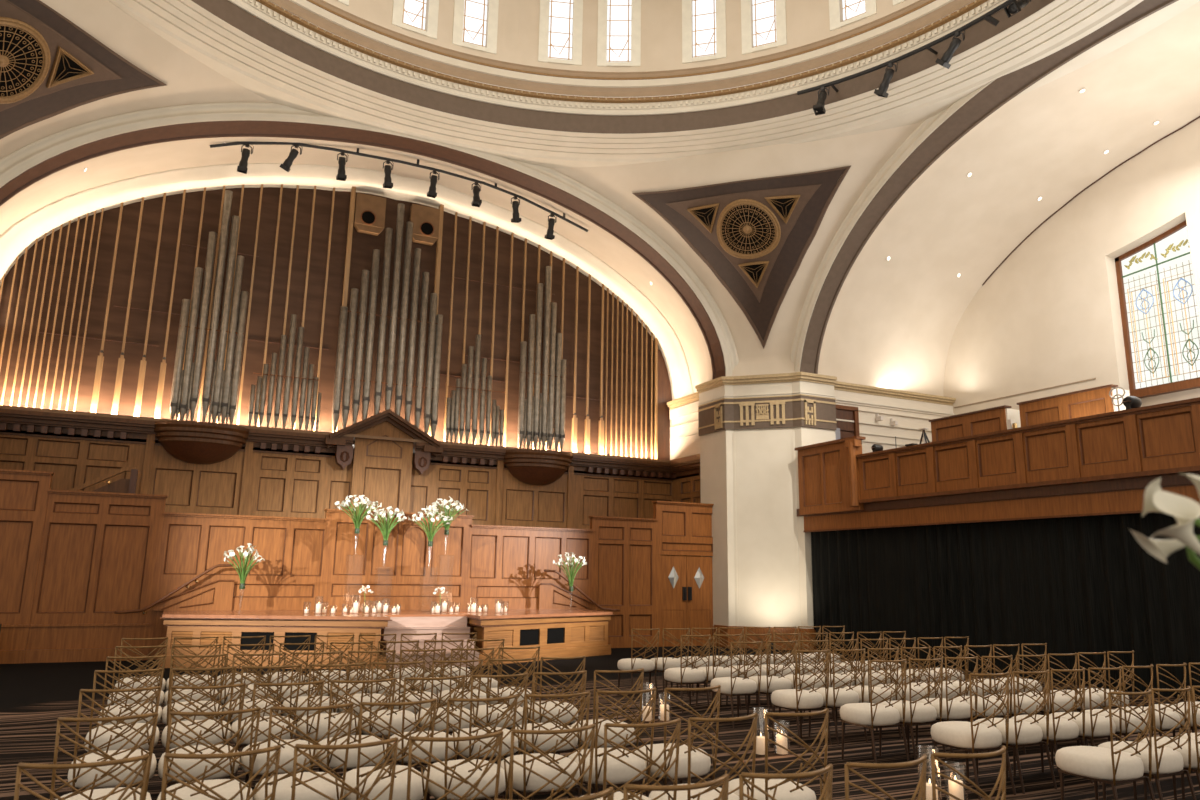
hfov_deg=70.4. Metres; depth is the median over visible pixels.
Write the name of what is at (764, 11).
window
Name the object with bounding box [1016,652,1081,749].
banquet chair
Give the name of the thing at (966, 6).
trim
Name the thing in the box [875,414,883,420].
security camera
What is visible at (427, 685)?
seat cushion
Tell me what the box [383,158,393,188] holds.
track spotlight
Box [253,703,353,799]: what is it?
banquet chair
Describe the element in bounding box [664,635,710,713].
banquet chair
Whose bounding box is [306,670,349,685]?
seat cushion
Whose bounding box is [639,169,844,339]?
trim
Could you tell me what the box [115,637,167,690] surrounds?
banquet chair
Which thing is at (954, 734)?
seat cushion
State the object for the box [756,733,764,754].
pillar candle
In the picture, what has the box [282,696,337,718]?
seat cushion
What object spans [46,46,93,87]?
air vent
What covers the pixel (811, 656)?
seat cushion
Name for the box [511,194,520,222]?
track spotlight
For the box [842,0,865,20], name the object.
window
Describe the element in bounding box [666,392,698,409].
trim
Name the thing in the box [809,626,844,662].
banquet chair
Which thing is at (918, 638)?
banquet chair
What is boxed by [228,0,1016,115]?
trim
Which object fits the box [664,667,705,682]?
seat cushion
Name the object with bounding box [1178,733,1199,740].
seat cushion
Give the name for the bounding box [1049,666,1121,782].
banquet chair
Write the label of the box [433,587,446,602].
orchid spray
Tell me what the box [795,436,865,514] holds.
end panel
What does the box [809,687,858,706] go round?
seat cushion
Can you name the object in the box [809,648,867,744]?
banquet chair
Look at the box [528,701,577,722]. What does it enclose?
seat cushion
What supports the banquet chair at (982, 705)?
on the floor at (33, 696)
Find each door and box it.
[660,555,686,646]
[686,556,712,645]
[835,404,859,439]
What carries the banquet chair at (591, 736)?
on the floor at (33, 696)
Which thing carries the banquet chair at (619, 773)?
on the floor at (33, 696)
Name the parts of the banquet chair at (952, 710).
leg, seat frame, frame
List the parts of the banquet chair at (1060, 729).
leg, leg, leg, seat frame, frame, leg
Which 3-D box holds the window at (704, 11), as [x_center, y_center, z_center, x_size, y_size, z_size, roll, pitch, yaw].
[2.409,-8.906,19.565,0.568,2.500,0.040,-2,-12,14]
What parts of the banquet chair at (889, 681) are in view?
frame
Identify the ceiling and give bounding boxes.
[818,1,1199,395]
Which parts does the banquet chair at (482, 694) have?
frame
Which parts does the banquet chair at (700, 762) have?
seat frame, frame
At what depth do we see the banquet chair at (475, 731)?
6.14 m
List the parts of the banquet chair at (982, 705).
seat frame, frame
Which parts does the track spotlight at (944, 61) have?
filter frame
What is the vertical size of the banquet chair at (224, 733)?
0.935 m
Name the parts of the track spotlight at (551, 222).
filter frame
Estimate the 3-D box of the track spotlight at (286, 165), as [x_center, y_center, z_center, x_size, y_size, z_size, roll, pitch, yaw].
[-6.946,-5.417,19.032,0.491,0.672,0.286,-6,-13,29]
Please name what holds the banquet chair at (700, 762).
on the floor at (33, 696)
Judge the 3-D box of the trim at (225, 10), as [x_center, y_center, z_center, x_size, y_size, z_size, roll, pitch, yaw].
[0.236,-7.880,10.916,16.800,0.460,16.800,6,-13,-25]
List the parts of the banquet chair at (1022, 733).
leg, leg, seat frame, frame, leg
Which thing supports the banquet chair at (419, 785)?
on the floor at (33, 696)
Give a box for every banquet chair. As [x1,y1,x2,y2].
[14,754,149,799]
[50,712,157,799]
[68,686,160,792]
[85,668,162,751]
[98,655,165,724]
[107,645,167,748]
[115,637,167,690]
[157,707,260,799]
[158,683,245,787]
[161,654,226,752]
[161,666,235,748]
[161,745,280,799]
[162,644,221,747]
[165,636,217,690]
[216,636,265,699]
[218,643,274,720]
[223,652,285,744]
[230,664,301,779]
[240,680,323,785]
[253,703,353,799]
[262,635,310,687]
[269,642,324,703]
[282,651,342,720]
[291,737,398,799]
[297,662,366,740]
[306,634,353,685]
[316,678,395,771]
[319,641,372,734]
[337,650,395,739]
[341,698,436,799]
[350,634,396,684]
[362,661,425,769]
[368,640,418,695]
[388,648,445,713]
[388,675,464,799]
[393,633,436,682]
[406,731,502,799]
[414,640,463,694]
[417,659,482,765]
[423,695,517,799]
[434,632,476,676]
[438,647,493,733]
[452,673,527,799]
[460,639,504,690]
[472,657,535,760]
[485,646,539,706]
[495,787,613,799]
[501,691,590,799]
[509,724,594,799]
[515,670,586,799]
[521,656,585,754]
[568,687,655,798]
[571,668,643,793]
[580,718,680,799]
[617,628,659,699]
[623,774,728,799]
[635,685,720,792]
[648,628,689,696]
[648,713,757,799]
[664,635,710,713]
[677,627,716,695]
[696,634,741,711]
[704,627,743,690]
[710,641,762,728]
[726,633,771,709]
[728,708,828,799]
[733,627,769,665]
[739,763,832,799]
[747,640,796,725]
[756,633,800,707]
[760,626,796,664]
[771,649,831,747]
[779,640,829,723]
[785,626,820,663]
[785,632,827,674]
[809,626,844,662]
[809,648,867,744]
[810,639,857,720]
[816,632,853,673]
[840,638,887,685]
[840,659,909,769]
[842,631,881,671]
[843,647,901,738]
[845,754,926,799]
[865,631,905,670]
[872,637,915,683]
[875,646,931,737]
[879,657,947,765]
[898,637,942,682]
[908,645,961,727]
[916,656,981,760]
[926,636,968,680]
[931,672,1015,799]
[931,746,1005,799]
[943,645,991,721]
[950,655,1011,751]
[968,644,1019,721]
[974,669,1056,793]
[984,654,1050,753]
[996,643,1046,694]
[1010,667,1092,783]
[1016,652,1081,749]
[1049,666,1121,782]
[1053,651,1105,745]
[1055,689,1154,799]
[1077,650,1140,740]
[1082,664,1153,745]
[1098,686,1196,799]
[1115,663,1186,740]
[1140,686,1199,799]
[1147,663,1199,736]
[1178,702,1199,733]
[1178,733,1199,799]
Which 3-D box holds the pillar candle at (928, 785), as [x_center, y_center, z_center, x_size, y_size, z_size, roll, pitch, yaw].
[2.457,2.917,6.331,0.104,0.188,0.104,6,-13,-25]
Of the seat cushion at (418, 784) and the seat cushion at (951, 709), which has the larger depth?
the seat cushion at (951, 709)
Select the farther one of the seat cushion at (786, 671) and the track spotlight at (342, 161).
the track spotlight at (342, 161)
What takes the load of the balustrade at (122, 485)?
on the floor
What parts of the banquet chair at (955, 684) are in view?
frame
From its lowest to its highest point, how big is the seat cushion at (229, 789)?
0.153 m
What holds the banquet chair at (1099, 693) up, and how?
on the floor at (33, 696)
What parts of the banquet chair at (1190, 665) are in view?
frame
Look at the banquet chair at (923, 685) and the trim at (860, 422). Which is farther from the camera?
the trim at (860, 422)
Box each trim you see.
[0,0,158,134]
[0,0,165,138]
[0,103,738,375]
[0,120,725,379]
[108,0,1199,167]
[191,0,1054,133]
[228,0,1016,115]
[248,0,998,107]
[266,0,975,99]
[269,0,974,96]
[307,0,935,79]
[312,0,929,77]
[338,0,903,66]
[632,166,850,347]
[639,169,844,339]
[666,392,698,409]
[669,401,698,440]
[695,372,836,393]
[698,381,834,405]
[698,394,836,429]
[698,395,836,435]
[732,430,800,627]
[790,79,995,371]
[800,0,1177,373]
[834,381,955,405]
[836,398,954,445]
[954,378,1095,407]
[982,116,1199,285]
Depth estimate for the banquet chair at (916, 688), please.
9.25 m
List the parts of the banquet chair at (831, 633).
frame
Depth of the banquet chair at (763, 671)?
11.02 m
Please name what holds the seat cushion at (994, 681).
on the banquet chair at (986, 681)
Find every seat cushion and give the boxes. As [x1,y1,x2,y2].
[56,787,151,799]
[68,749,156,787]
[85,723,158,751]
[98,703,161,724]
[107,689,163,705]
[115,676,165,690]
[157,779,252,799]
[158,744,239,781]
[161,701,221,724]
[161,719,230,748]
[164,689,217,705]
[165,674,213,690]
[216,673,261,689]
[218,684,269,703]
[223,698,280,721]
[230,716,295,744]
[240,739,316,774]
[253,772,343,799]
[262,672,305,687]
[269,682,318,701]
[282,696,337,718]
[297,713,358,739]
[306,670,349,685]
[316,735,387,768]
[319,682,367,699]
[337,693,388,714]
[341,765,425,799]
[350,669,388,684]
[362,709,417,735]
[368,679,412,695]
[388,691,436,711]
[388,731,456,762]
[393,667,429,682]
[414,677,457,694]
[417,707,473,731]
[423,759,505,799]
[434,666,469,676]
[438,689,485,708]
[452,727,517,757]
[460,677,497,690]
[472,704,527,727]
[485,687,532,705]
[501,753,579,791]
[515,723,577,751]
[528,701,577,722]
[568,748,645,784]
[571,719,634,747]
[580,792,651,799]
[617,658,654,671]
[635,743,710,778]
[648,783,738,799]
[650,657,684,670]
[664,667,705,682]
[678,656,712,667]
[698,666,736,680]
[705,656,738,666]
[710,677,756,693]
[727,665,765,677]
[728,778,815,799]
[733,655,765,665]
[747,676,791,692]
[757,664,794,676]
[760,654,791,664]
[771,689,823,708]
[780,674,822,689]
[785,653,816,663]
[785,663,822,674]
[809,652,840,662]
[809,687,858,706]
[810,673,852,687]
[816,662,848,673]
[840,671,882,685]
[840,703,899,725]
[842,661,876,671]
[843,685,892,703]
[865,660,900,670]
[872,670,908,683]
[875,684,924,700]
[879,700,936,722]
[898,669,938,682]
[908,682,956,698]
[917,698,969,719]
[926,668,963,680]
[931,721,1001,748]
[943,680,986,695]
[950,696,1006,716]
[971,679,1012,694]
[974,718,1042,744]
[984,694,1040,713]
[996,677,1041,693]
[1010,715,1078,739]
[1016,692,1071,711]
[1049,712,1115,736]
[1053,690,1100,708]
[1055,746,1143,779]
[1077,688,1128,706]
[1082,709,1146,732]
[1098,741,1183,773]
[1115,706,1180,729]
[1140,737,1199,767]
[1147,704,1199,725]
[1178,702,1199,706]
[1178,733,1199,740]
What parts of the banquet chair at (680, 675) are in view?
leg, seat frame, leg, frame, leg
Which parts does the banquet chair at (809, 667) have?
frame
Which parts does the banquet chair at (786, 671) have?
frame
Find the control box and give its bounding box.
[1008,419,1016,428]
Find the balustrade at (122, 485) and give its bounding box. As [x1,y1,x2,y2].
[70,467,137,493]
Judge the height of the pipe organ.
6.930 m
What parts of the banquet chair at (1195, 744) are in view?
leg, leg, seat frame, frame, leg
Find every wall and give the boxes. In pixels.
[0,0,272,159]
[323,0,918,71]
[670,412,699,459]
[834,390,952,453]
[943,118,1199,414]
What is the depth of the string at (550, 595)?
19.24 m
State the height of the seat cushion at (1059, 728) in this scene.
0.153 m
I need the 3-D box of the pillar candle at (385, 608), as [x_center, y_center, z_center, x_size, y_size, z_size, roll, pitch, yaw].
[-4.089,3.966,16.242,0.090,0.168,0.090,6,-13,-25]
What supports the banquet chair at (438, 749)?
on the floor at (33, 696)
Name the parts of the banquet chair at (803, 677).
frame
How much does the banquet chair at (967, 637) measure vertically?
0.935 m
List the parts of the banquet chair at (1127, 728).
seat frame, frame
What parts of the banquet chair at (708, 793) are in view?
frame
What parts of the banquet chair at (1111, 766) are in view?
leg, leg, seat frame, leg, frame, leg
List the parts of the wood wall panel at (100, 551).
panel, panel, dado moulding, cap rail, panel, panel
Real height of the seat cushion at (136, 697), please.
0.153 m
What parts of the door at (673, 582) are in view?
diamond pane, push plate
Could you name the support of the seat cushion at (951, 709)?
on the banquet chair at (952, 710)
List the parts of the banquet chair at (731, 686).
leg, leg, seat frame, leg, frame, leg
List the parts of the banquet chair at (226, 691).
frame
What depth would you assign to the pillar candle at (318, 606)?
15.47 m
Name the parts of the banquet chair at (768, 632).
frame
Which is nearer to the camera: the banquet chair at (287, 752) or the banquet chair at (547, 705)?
the banquet chair at (287, 752)
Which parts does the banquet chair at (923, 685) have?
frame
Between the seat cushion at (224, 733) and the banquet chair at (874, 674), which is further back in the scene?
the banquet chair at (874, 674)
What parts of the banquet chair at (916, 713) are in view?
leg, leg, leg, seat frame, frame, leg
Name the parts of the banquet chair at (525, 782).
seat frame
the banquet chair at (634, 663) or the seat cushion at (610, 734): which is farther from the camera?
the banquet chair at (634, 663)
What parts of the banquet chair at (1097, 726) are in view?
leg, seat frame, frame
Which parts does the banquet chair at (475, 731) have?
seat frame, frame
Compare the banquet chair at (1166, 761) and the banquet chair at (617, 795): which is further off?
the banquet chair at (1166, 761)
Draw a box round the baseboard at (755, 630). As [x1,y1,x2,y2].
[713,625,815,650]
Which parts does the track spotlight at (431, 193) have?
filter frame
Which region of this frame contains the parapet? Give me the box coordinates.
[803,397,1199,531]
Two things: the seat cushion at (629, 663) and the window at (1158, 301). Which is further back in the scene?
the window at (1158, 301)
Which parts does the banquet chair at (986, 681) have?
frame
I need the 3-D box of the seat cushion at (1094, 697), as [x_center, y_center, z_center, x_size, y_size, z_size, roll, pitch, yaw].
[5.080,3.210,9.160,0.484,0.153,0.500,6,-13,-24]
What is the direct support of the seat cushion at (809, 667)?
on the banquet chair at (809, 667)
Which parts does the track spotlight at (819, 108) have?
filter frame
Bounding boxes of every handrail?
[114,564,233,614]
[544,569,619,610]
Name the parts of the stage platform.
louvre panel, louvre panel, frame, louvre panel, louvre panel, skirting, moulding, louvre panel, frame, louvre panel, louvre panel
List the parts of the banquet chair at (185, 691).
frame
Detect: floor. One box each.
[0,645,1199,799]
[797,472,1199,516]
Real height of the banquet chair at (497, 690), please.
0.935 m
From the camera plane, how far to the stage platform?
15.35 m
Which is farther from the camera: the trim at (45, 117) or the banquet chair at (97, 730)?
the trim at (45, 117)
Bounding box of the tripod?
[918,428,929,443]
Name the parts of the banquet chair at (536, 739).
seat frame, frame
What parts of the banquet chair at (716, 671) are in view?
leg, frame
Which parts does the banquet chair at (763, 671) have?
frame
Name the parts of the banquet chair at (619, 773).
seat frame, frame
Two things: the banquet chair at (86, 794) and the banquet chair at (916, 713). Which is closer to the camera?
the banquet chair at (86, 794)
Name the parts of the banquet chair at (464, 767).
seat frame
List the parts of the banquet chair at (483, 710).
frame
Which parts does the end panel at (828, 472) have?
panel, cap rail, panel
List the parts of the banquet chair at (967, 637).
frame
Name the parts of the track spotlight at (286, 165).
filter frame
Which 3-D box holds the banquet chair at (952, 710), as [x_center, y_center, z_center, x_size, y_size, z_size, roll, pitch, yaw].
[3.388,2.970,8.307,0.484,0.935,0.630,6,-13,-25]
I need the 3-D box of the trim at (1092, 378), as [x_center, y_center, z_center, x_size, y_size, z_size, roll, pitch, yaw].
[10.753,-0.146,21.837,0.020,0.030,4.130,6,-13,-25]
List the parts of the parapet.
panel, panel, panel, panel, cap rail, frame, moulding, panel, panel, panel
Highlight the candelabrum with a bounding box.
[1109,387,1124,410]
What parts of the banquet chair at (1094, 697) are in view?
frame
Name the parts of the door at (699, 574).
push plate, diamond pane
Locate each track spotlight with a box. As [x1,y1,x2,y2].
[237,143,253,173]
[279,144,302,171]
[336,149,347,180]
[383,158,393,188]
[427,168,439,197]
[471,181,481,206]
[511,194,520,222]
[544,212,556,239]
[813,86,829,114]
[874,60,897,97]
[935,30,964,68]
[1003,0,1030,17]
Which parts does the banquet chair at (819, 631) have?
frame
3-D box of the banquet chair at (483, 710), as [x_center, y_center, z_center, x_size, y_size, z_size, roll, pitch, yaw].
[-0.862,2.732,7.471,0.484,0.935,0.630,7,-13,-26]
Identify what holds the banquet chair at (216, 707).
on the floor at (33, 696)
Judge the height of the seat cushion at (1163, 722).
0.153 m
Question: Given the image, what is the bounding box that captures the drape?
[811,512,1199,699]
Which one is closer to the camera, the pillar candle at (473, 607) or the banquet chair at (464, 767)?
the banquet chair at (464, 767)
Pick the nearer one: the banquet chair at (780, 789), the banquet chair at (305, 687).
the banquet chair at (780, 789)
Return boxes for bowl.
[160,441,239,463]
[504,449,572,484]
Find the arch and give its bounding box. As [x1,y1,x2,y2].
[0,137,712,392]
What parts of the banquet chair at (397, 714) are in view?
frame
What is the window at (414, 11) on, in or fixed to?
in the wall at (807, 21)
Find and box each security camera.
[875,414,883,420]
[890,418,897,425]
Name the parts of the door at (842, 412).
pane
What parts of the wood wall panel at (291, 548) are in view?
panel, panel, cap rail, panel, panel, panel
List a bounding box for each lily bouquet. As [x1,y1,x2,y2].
[223,543,264,588]
[334,495,381,533]
[366,506,406,545]
[408,508,452,545]
[426,496,468,534]
[553,552,586,590]
[1129,473,1199,568]
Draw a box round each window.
[402,0,425,30]
[462,0,486,46]
[548,0,572,59]
[607,0,630,61]
[692,0,715,57]
[752,0,776,46]
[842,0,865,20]
[1115,220,1199,397]
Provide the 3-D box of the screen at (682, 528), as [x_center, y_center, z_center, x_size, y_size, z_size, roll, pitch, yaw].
[2.278,4.285,21.042,2.160,3.455,0.250,6,-13,-25]
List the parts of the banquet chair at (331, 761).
seat frame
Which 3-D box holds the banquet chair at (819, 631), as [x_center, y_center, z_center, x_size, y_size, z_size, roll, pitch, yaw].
[3.112,3.960,13.142,0.484,0.935,0.630,6,-13,-24]
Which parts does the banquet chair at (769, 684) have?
leg, leg, frame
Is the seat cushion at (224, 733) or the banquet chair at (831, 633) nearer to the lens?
the seat cushion at (224, 733)
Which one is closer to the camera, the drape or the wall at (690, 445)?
the drape
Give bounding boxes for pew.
[929,405,1020,441]
[1017,384,1129,426]
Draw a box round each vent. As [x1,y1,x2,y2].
[0,17,50,103]
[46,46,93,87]
[240,632,273,649]
[284,632,316,649]
[520,629,538,645]
[547,628,563,643]
[687,203,718,232]
[717,199,780,258]
[738,261,768,287]
[764,195,799,223]
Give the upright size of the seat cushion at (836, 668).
0.153 m
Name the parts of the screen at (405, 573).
panel, panel, panel, cap rail, panel, panel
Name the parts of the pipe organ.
oak rod, oak rod, oak rod, oak rod, oak rod, oak rod, oak rod, oak rod, oak rod, oak rod, oak rod, oak rod, support rail, oak post, support rail, support rail, oak post, support rail, oak rod, oak rod, oak rod, oak rod, oak rod, oak rod, oak rod, oak rod, oak rod, oak rod, edge post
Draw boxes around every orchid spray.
[358,585,372,611]
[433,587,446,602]
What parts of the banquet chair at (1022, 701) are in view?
seat frame, frame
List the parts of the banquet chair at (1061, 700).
frame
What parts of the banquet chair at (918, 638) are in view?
frame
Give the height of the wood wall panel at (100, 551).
3.015 m
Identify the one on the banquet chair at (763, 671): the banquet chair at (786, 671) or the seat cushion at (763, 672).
the seat cushion at (763, 672)
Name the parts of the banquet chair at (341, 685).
frame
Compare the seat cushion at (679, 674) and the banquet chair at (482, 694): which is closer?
the banquet chair at (482, 694)
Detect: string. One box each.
[153,580,233,610]
[538,583,593,608]
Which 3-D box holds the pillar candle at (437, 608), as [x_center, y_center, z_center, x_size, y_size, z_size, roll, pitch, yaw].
[-3.131,4.016,16.412,0.090,0.168,0.090,6,-13,-25]
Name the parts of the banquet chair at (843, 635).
frame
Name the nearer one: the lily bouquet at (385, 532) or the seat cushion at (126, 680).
the seat cushion at (126, 680)
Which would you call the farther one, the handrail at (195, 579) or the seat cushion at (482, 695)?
the handrail at (195, 579)
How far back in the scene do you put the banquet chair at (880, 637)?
11.83 m
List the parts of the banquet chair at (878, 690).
frame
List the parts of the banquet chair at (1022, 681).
frame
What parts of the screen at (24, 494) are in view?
dado moulding, panel, panel, cap rail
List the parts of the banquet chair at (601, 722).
seat frame, frame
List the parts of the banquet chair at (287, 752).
seat frame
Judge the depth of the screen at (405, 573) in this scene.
17.88 m
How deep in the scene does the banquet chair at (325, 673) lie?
9.73 m
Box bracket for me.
[984,16,999,25]
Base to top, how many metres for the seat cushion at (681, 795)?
0.153 m
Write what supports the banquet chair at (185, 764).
on the floor at (33, 696)
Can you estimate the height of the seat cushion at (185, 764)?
0.153 m
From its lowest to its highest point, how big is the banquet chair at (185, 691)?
0.935 m
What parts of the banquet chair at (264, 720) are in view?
frame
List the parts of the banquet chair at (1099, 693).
frame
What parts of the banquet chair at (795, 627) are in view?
frame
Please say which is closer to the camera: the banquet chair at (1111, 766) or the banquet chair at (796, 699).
the banquet chair at (1111, 766)
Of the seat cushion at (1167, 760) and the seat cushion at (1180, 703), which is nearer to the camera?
the seat cushion at (1167, 760)
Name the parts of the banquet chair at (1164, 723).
seat frame, frame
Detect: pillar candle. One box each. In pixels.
[316,604,320,612]
[353,602,357,612]
[376,603,381,611]
[383,605,387,611]
[435,606,439,612]
[442,601,446,611]
[471,603,475,611]
[496,602,499,612]
[643,706,651,720]
[660,704,668,720]
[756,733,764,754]
[776,730,787,753]
[926,779,937,799]
[948,776,963,799]
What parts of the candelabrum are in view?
stem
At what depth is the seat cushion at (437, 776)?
5.03 m
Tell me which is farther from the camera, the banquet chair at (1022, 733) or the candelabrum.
the candelabrum
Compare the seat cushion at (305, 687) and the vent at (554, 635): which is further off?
the vent at (554, 635)
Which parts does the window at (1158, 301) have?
sill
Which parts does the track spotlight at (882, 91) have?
filter frame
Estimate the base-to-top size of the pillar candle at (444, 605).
0.218 m
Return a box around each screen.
[0,469,53,663]
[319,509,473,611]
[468,525,593,609]
[588,516,657,647]
[652,501,713,646]
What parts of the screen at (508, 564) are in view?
panel, panel, panel, cap rail, panel, panel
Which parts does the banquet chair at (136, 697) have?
frame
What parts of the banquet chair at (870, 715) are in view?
leg, seat frame, leg, frame, leg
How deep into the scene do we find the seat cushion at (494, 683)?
9.44 m
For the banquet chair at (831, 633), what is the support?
on the floor at (33, 696)
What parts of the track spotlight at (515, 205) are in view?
filter frame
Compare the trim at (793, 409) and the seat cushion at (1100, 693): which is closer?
the seat cushion at (1100, 693)
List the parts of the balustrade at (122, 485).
newel post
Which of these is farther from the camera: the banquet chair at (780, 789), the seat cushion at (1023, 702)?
the seat cushion at (1023, 702)
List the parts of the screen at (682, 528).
panel, frame, cap rail, panel, panel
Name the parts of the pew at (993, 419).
panel, cap rail, panel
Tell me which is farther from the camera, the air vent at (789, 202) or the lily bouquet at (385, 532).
the air vent at (789, 202)
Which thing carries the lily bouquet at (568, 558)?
in the vase
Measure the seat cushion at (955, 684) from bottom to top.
0.153 m
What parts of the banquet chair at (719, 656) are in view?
frame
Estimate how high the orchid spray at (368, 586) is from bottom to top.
0.490 m
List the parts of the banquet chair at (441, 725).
frame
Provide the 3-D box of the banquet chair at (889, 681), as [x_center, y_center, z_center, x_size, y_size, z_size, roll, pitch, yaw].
[3.722,3.496,10.839,0.484,0.935,0.630,6,-13,-24]
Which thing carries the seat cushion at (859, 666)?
on the banquet chair at (880, 637)
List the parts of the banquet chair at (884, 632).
frame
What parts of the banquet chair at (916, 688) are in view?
frame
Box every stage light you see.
[872,444,882,451]
[1123,396,1141,408]
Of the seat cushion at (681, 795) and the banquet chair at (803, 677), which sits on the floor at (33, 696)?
the banquet chair at (803, 677)
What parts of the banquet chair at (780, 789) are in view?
frame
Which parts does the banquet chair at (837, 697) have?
leg, leg, frame, leg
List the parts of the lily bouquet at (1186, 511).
stem, stem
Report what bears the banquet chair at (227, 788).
on the floor at (33, 696)
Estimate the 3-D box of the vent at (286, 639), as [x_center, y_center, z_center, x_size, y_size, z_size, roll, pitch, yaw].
[-5.178,4.176,14.732,0.540,0.300,0.012,2,-12,-5]
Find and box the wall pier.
[700,426,835,628]
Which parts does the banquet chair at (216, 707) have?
frame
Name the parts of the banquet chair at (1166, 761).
leg, leg, leg, seat frame, frame, leg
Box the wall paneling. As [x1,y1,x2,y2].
[0,405,675,555]
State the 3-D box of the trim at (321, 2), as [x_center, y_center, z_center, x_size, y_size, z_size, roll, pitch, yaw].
[0.254,-9.040,11.155,16.720,0.210,16.720,6,-13,-25]
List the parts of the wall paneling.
panel, panel, panel, panel, panel, panel, panel, panel, panel, panel, panel, panel, cornice, cornice, panel, panel, panel, panel, panel, panel, panel, panel, panel, panel, panel, panel, panel, panel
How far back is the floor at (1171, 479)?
14.79 m
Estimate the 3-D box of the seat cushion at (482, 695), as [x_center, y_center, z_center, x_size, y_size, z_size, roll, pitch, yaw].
[-1.369,2.970,8.477,0.484,0.153,0.500,6,-13,-25]
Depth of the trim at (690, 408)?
24.10 m
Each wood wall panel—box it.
[24,489,167,662]
[147,512,326,659]
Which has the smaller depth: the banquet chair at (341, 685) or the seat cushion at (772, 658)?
the banquet chair at (341, 685)
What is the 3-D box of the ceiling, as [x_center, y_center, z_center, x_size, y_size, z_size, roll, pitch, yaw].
[11.278,-4.184,15.738,5.089,5.151,17.520,6,-13,-25]
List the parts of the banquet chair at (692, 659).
frame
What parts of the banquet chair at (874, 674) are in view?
frame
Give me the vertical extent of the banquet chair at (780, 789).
0.935 m
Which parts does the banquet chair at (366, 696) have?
frame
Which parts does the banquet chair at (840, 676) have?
frame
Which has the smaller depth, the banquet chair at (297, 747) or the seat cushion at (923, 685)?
the banquet chair at (297, 747)
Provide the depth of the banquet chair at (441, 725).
7.12 m
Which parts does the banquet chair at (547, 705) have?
frame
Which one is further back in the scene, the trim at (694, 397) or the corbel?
the trim at (694, 397)
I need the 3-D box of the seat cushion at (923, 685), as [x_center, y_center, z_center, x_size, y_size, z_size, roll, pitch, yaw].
[3.762,3.294,9.669,0.484,0.153,0.500,6,-13,-25]
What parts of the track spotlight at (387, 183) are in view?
filter frame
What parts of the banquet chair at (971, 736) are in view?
leg, seat frame, leg, leg, frame, leg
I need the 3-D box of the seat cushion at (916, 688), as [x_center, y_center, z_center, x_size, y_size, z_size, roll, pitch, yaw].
[3.331,3.248,9.476,0.484,0.153,0.500,7,-13,-26]
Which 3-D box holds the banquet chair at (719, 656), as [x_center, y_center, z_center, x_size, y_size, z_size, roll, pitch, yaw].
[1.821,3.814,12.526,0.484,0.935,0.630,6,-13,-24]
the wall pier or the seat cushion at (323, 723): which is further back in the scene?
the wall pier
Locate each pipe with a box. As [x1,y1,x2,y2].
[210,142,587,231]
[797,0,1013,94]
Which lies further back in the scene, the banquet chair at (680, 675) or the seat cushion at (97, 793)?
the banquet chair at (680, 675)
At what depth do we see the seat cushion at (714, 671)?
10.84 m
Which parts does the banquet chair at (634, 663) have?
leg, frame, leg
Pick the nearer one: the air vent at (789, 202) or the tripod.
the tripod
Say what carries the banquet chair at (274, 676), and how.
on the floor at (33, 696)
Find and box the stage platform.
[158,609,614,669]
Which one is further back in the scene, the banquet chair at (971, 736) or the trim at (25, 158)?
the trim at (25, 158)
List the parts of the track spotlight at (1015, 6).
filter frame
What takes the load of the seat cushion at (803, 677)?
on the banquet chair at (803, 677)
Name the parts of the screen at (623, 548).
panel, panel, panel, cap rail, panel, panel, panel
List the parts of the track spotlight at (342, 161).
filter frame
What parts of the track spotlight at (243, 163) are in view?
filter frame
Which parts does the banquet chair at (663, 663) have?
leg, leg, frame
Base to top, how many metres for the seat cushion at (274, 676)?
0.153 m
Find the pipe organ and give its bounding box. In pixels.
[0,184,671,459]
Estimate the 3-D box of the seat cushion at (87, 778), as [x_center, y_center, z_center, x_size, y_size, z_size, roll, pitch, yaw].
[-3.054,2.299,5.344,0.484,0.153,0.500,7,-13,-26]
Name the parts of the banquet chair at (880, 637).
frame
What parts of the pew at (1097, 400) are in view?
panel, cap rail, panel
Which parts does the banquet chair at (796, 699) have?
leg, leg, seat frame, leg, frame, leg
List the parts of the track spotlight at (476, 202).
filter frame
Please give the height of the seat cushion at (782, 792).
0.153 m
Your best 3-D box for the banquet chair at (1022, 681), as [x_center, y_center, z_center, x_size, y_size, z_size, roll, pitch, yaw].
[5.070,3.393,10.237,0.484,0.935,0.630,7,-13,-26]
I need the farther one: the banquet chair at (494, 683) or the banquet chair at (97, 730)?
the banquet chair at (494, 683)
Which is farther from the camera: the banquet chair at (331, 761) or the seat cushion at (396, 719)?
the seat cushion at (396, 719)
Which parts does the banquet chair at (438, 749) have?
seat frame, frame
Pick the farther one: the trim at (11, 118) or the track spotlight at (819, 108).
the track spotlight at (819, 108)
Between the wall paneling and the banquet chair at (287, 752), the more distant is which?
the wall paneling

